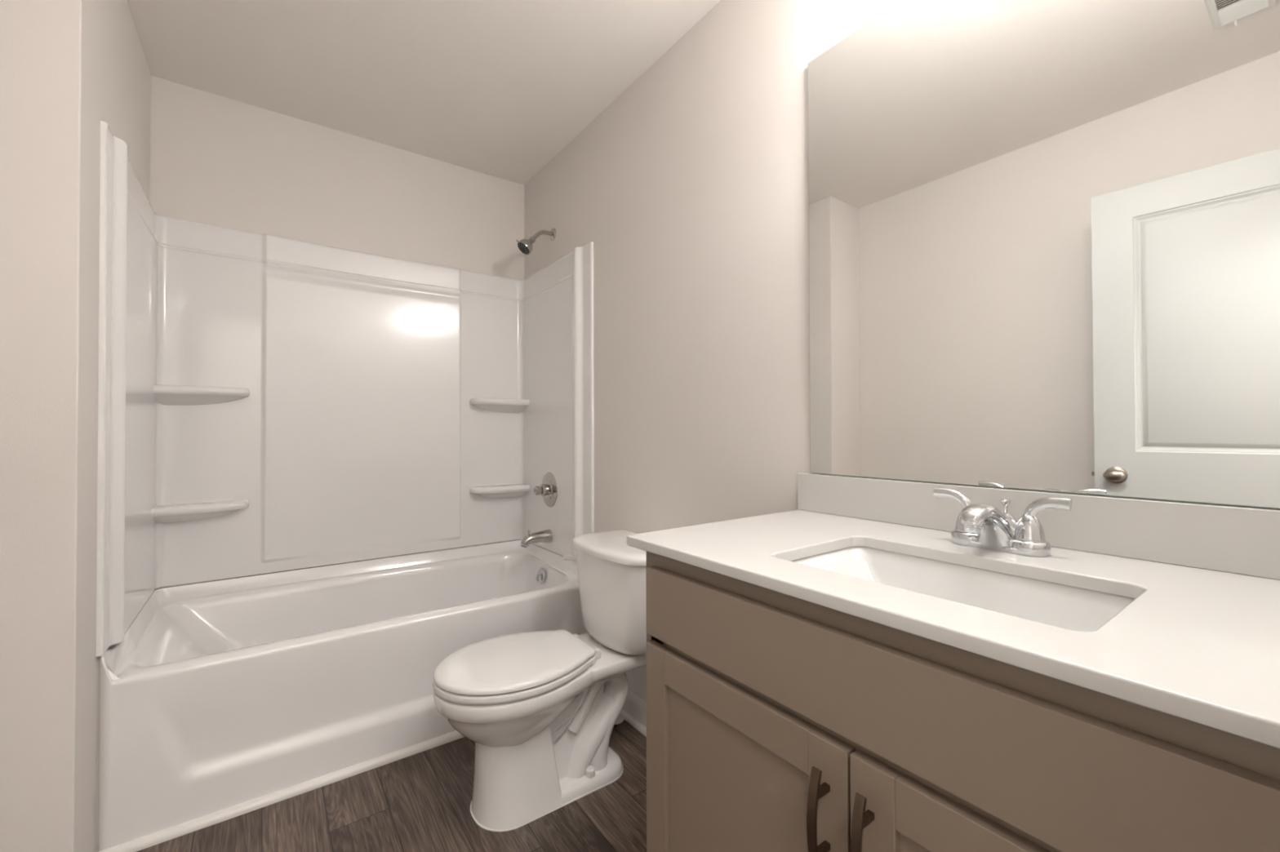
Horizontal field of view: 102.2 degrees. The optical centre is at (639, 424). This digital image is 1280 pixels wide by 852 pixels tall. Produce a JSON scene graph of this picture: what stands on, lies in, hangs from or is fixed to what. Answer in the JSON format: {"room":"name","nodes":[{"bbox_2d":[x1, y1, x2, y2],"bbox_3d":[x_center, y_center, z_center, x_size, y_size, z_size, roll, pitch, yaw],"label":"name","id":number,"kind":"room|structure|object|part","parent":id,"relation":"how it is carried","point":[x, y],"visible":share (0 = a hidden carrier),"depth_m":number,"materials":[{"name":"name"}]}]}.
{"room":"bathroom","nodes":[
{"label":"bathroom","id":0,"kind":"room"},
{"bbox_2d":[0,0,151,851],"bbox_3d":[-1.720,-0.099,1.506,0.297,2.492,0.926,0,-1,-36],"label":"wall","id":1,"kind":"structure","parent":0,"point":[68,67],"depth_m":1.19,"materials":[{"name":"paint"}]},
{"bbox_2d":[97,730,464,851],"bbox_3d":[-0.808,1.137,1.793,1.522,0.023,0.020,0,-1,-36],"label":"trim","id":2,"kind":"structure","parent":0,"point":[136,845],"depth_m":1.57,"materials":[{"name":"white paint"}]},
{"bbox_2d":[150,75,524,279],"bbox_3d":[-1.447,-0.090,2.340,1.921,2.492,0.100,0,-1,-36],"label":"wall","id":3,"kind":"structure","parent":0,"point":[215,160],"depth_m":2.30,"materials":[{"name":"paint"}]},
{"bbox_2d":[95,120,594,657],"bbox_3d":[-1.037,-0.092,2.115,1.523,1.418,0.746,0,-1,-36],"label":"tub surround","id":4,"kind":"object","parent":3,"relation":"attached to","point":[267,403],"visible":0.97,"depth_m":2.25,"materials":[{"name":"white plastic"}]},
{"bbox_3d":[-1.621,-0.095,1.655,0.036,1.418,0.692,0,-1,-36],"label":"panel","id":5,"kind":"part","parent":4,"relation":"part of","materials":[{"name":"white plastic"}]},
{"bbox_2d":[152,499,248,524],"bbox_3d":[-1.696,0.342,2.003,0.287,0.074,0.098,0,-1,-36],"label":"shelf","id":6,"kind":"object","parent":4,"relation":"attached to","point":[168,511],"depth_m":2.00,"materials":[{"name":"white plastic"}]},
{"bbox_2d":[153,384,249,405],"bbox_3d":[-1.697,-0.110,2.008,0.287,0.074,0.098,0,-1,-36],"label":"shelf","id":7,"kind":"object","parent":4,"relation":"attached to","point":[163,394],"depth_m":1.99,"materials":[{"name":"white plastic"}]},
{"bbox_3d":[-1.240,-0.088,2.394,1.522,1.418,0.054,0,-1,-36],"label":"panel","id":8,"kind":"part","parent":4,"relation":"part of","materials":[{"name":"white plastic"}]},
{"bbox_2d":[469,484,529,497],"bbox_3d":[-0.730,0.357,2.701,0.290,0.074,0.108,0,-1,-36],"label":"shelf","id":9,"kind":"object","parent":4,"relation":"attached to","point":[476,491],"depth_m":2.69,"materials":[{"name":"white plastic"}]},
{"bbox_2d":[469,398,529,413],"bbox_3d":[-0.732,-0.098,2.706,0.290,0.074,0.108,0,-1,-36],"label":"shelf","id":10,"kind":"object","parent":4,"relation":"attached to","point":[476,405],"depth_m":2.69,"materials":[{"name":"white plastic"}]},
{"bbox_2d":[520,528,552,547],"bbox_3d":[-0.505,0.547,2.503,0.151,0.081,0.066,0,-1,-36],"label":"tub spout","id":11,"kind":"object","parent":4,"relation":"attached to","point":[546,535],"visible":1,"depth_m":2.49,"materials":[{"name":"silver metal"}]},
{"bbox_2d":[533,472,557,506],"bbox_3d":[-0.477,0.321,2.526,0.080,0.172,0.172,0,-1,-36],"label":"shower valve","id":12,"kind":"object","parent":4,"relation":"attached to","point":[548,490],"visible":1,"depth_m":2.51,"materials":[{"name":"silver metal"}]},
{"bbox_3d":[-0.495,0.321,2.513,0.036,0.045,0.043,0,-1,-36],"label":"handle","id":13,"kind":"part","parent":12,"relation":"part of","materials":[{"name":"silver metal"}]},
{"bbox_3d":[-0.420,-0.089,2.531,0.036,1.418,0.692,0,-1,-36],"label":"panel","id":14,"kind":"part","parent":4,"relation":"part of","materials":[{"name":"white plastic"}]},
{"bbox_2d":[136,719,646,851],"bbox_3d":[-0.545,1.181,1.179,2.021,0.080,3.012,0,-1,-36],"label":"floor","id":15,"kind":"structure","parent":0,"point":[420,802],"depth_m":1.50,"materials":[{"name":"brown wood"}]},
{"bbox_2d":[96,539,587,851],"bbox_3d":[-1.033,0.885,2.103,1.526,0.534,0.742,0,-1,-36],"label":"bathtub","id":16,"kind":"object","parent":15,"relation":"on","point":[218,695],"visible":0.71,"depth_m":1.72,"materials":[{"name":"white plastic"}]},
{"bbox_3d":[-0.481,0.737,2.524,0.017,0.076,0.076,0,-1,-36],"label":"overflow plate","id":17,"kind":"part","parent":16,"relation":"part of","materials":[{"name":"silver metal"}]},
{"bbox_2d":[432,528,646,831],"bbox_3d":[-0.269,0.777,1.684,0.778,0.736,0.483,0,-1,-36],"label":"toilet","id":18,"kind":"object","parent":15,"relation":"on","point":[540,710],"visible":0.91,"depth_m":1.57,"materials":[{"name":"white ceramic"}]},
{"bbox_3d":[-0.385,0.742,1.579,0.468,0.023,0.370,0,-1,-36],"label":"seat","id":19,"kind":"part","parent":18,"relation":"part of","materials":[{"name":"white plastic"}]},
{"bbox_3d":[-0.385,0.714,1.579,0.465,0.025,0.367,0,-1,-36],"label":"lid","id":20,"kind":"part","parent":18,"relation":"part of","materials":[{"name":"white plastic"}]},
{"bbox_3d":[-0.252,0.503,1.957,0.076,0.030,0.029,-1,-1,33],"label":"flush lever","id":21,"kind":"part","parent":18,"relation":"part of","materials":[{"name":"white plastic"}]},
{"bbox_3d":[-0.056,0.427,1.823,0.273,0.034,0.448,0,-1,-36],"label":"tank lid","id":22,"kind":"part","parent":18,"relation":"part of","materials":[{"name":"white ceramic"}]},
{"bbox_3d":[-0.051,0.599,1.824,0.255,0.310,0.428,0,-1,-36],"label":"tank","id":23,"kind":"part","parent":18,"relation":"part of","materials":[{"name":"white ceramic"}]},
{"bbox_2d":[613,713,624,728],"bbox_3d":[-0.089,0.949,1.957,0.072,0.398,0.096,0,-1,-36],"label":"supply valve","id":24,"kind":"object","parent":15,"relation":"on","point":[620,717],"visible":0.05,"depth_m":1.95,"materials":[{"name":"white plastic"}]},
{"bbox_2d":[645,551,1279,851],"bbox_3d":[0.479,0.687,0.808,0.599,0.894,0.911,0,-1,-36],"label":"vanity cabinet","id":25,"kind":"object","parent":15,"relation":"on","point":[776,722],"visible":0.99,"depth_m":0.61,"materials":[{"name":"beige paint"}]},
{"bbox_3d":[0.146,0.719,0.833,0.018,0.597,0.428,0,-1,-36],"label":"door","id":26,"kind":"part","parent":25,"relation":"part of","materials":[{"name":"beige paint"}]},
{"bbox_3d":[0.233,0.515,0.669,0.037,0.141,0.012,0,-1,-36],"label":"handle","id":27,"kind":"part","parent":25,"relation":"part of","materials":[{"name":"brown metal"}]},
{"bbox_3d":[0.269,0.514,0.620,0.037,0.141,0.012,0,-1,-36],"label":"handle","id":28,"kind":"part","parent":25,"relation":"part of","materials":[{"name":"brown metal"}]},
{"bbox_3d":[0.400,0.714,0.484,0.018,0.597,0.428,0,-1,-36],"label":"door","id":29,"kind":"part","parent":25,"relation":"part of","materials":[{"name":"beige paint"}]},
{"bbox_2d":[626,472,1279,749],"bbox_3d":[0.492,0.181,0.819,0.577,0.117,0.982,0,-1,-36],"label":"countertop","id":30,"kind":"structure","parent":25,"relation":"on","point":[1197,642],"depth_m":0.74,"materials":[{"name":"white stone"}]},
{"bbox_2d":[790,546,1134,631],"bbox_3d":[0.451,0.311,0.786,0.334,0.141,0.484,0,-1,-36],"label":"sink","id":31,"kind":"object","parent":30,"relation":"in","point":[1054,604],"visible":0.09,"depth_m":0.85,"materials":[{"name":"ceramic"}]},
{"bbox_2d":[933,487,1071,556],"bbox_3d":[0.623,0.171,0.920,0.168,0.100,0.168,0,-1,4],"label":"faucet","id":32,"kind":"object","parent":30,"relation":"on","point":[981,526],"visible":1,"depth_m":0.88,"materials":[{"name":"silver metal"}]},
{"bbox_3d":[0.601,0.160,0.974,0.044,0.077,0.081,0,-1,-36],"label":"lever handle","id":33,"kind":"part","parent":32,"relation":"part of","materials":[{"name":"silver metal"}]},
{"bbox_3d":[0.597,0.177,0.891,0.144,0.086,0.091,0,-1,-36],"label":"spout","id":34,"kind":"part","parent":32,"relation":"part of","materials":[{"name":"silver metal"}]},
{"bbox_3d":[0.639,0.209,0.921,0.058,0.023,0.152,0,-1,-36],"label":"plate","id":35,"kind":"part","parent":32,"relation":"part of","materials":[{"name":"silver metal"}]},
{"bbox_3d":[0.660,0.175,0.933,0.016,0.082,0.015,0,-1,-36],"label":"lift rod","id":36,"kind":"part","parent":32,"relation":"part of","materials":[{"name":"silver metal"}]},
{"bbox_3d":[0.677,0.159,0.870,0.044,0.077,0.081,0,-1,-36],"label":"lever handle","id":37,"kind":"part","parent":32,"relation":"part of","materials":[{"name":"silver metal"}]},
{"bbox_2d":[126,0,720,185],"bbox_3d":[-0.552,-1.392,1.207,2.021,0.080,3.012,0,-1,-36],"label":"ceiling","id":38,"kind":"structure","parent":0,"point":[496,88],"depth_m":1.90,"materials":[{"name":"paint"}]},
{"bbox_2d":[524,0,1278,702],"bbox_3d":[0.228,-0.102,1.759,0.100,2.492,3.012,0,-1,-36],"label":"wall","id":39,"kind":"structure","parent":0,"point":[689,190],"depth_m":1.71,"materials":[{"name":"paint"}]},
{"bbox_2d":[515,227,555,255],"bbox_3d":[-0.513,-0.904,2.528,0.198,0.160,0.076,0,-1,-36],"label":"shower fixture","id":40,"kind":"object","parent":39,"relation":"attached to","point":[525,246],"visible":1,"depth_m":2.50,"materials":[{"name":"silver metal"}]},
{"bbox_3d":[-0.483,-0.929,2.550,0.122,0.070,0.021,0,-1,-36],"label":"arm","id":41,"kind":"part","parent":40,"relation":"part of","materials":[{"name":"silver metal"}]},
{"bbox_2d":[619,689,646,737],"bbox_3d":[0.118,1.095,1.792,0.030,0.101,1.111,0,-1,-36],"label":"baseboard","id":42,"kind":"structure","parent":39,"relation":"attached to","point":[633,711],"depth_m":1.98,"materials":[{"name":"white paint"}]},
{"bbox_2d":[797,472,1279,580],"bbox_3d":[0.717,0.172,0.983,0.022,0.096,0.982,0,-1,-36],"label":"backsplash","id":43,"kind":"structure","parent":39,"relation":"attached to","point":[1237,540],"depth_m":0.87,"materials":[{"name":"white stone"}]},
{"bbox_2d":[807,0,1279,509],"bbox_3d":[0.723,-0.420,0.987,0.011,1.084,0.933,0,-1,-36],"label":"mirror","id":44,"kind":"object","parent":39,"relation":"attached to","point":[1044,235],"visible":1,"depth_m":0.94,"materials":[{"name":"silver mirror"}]}
]}

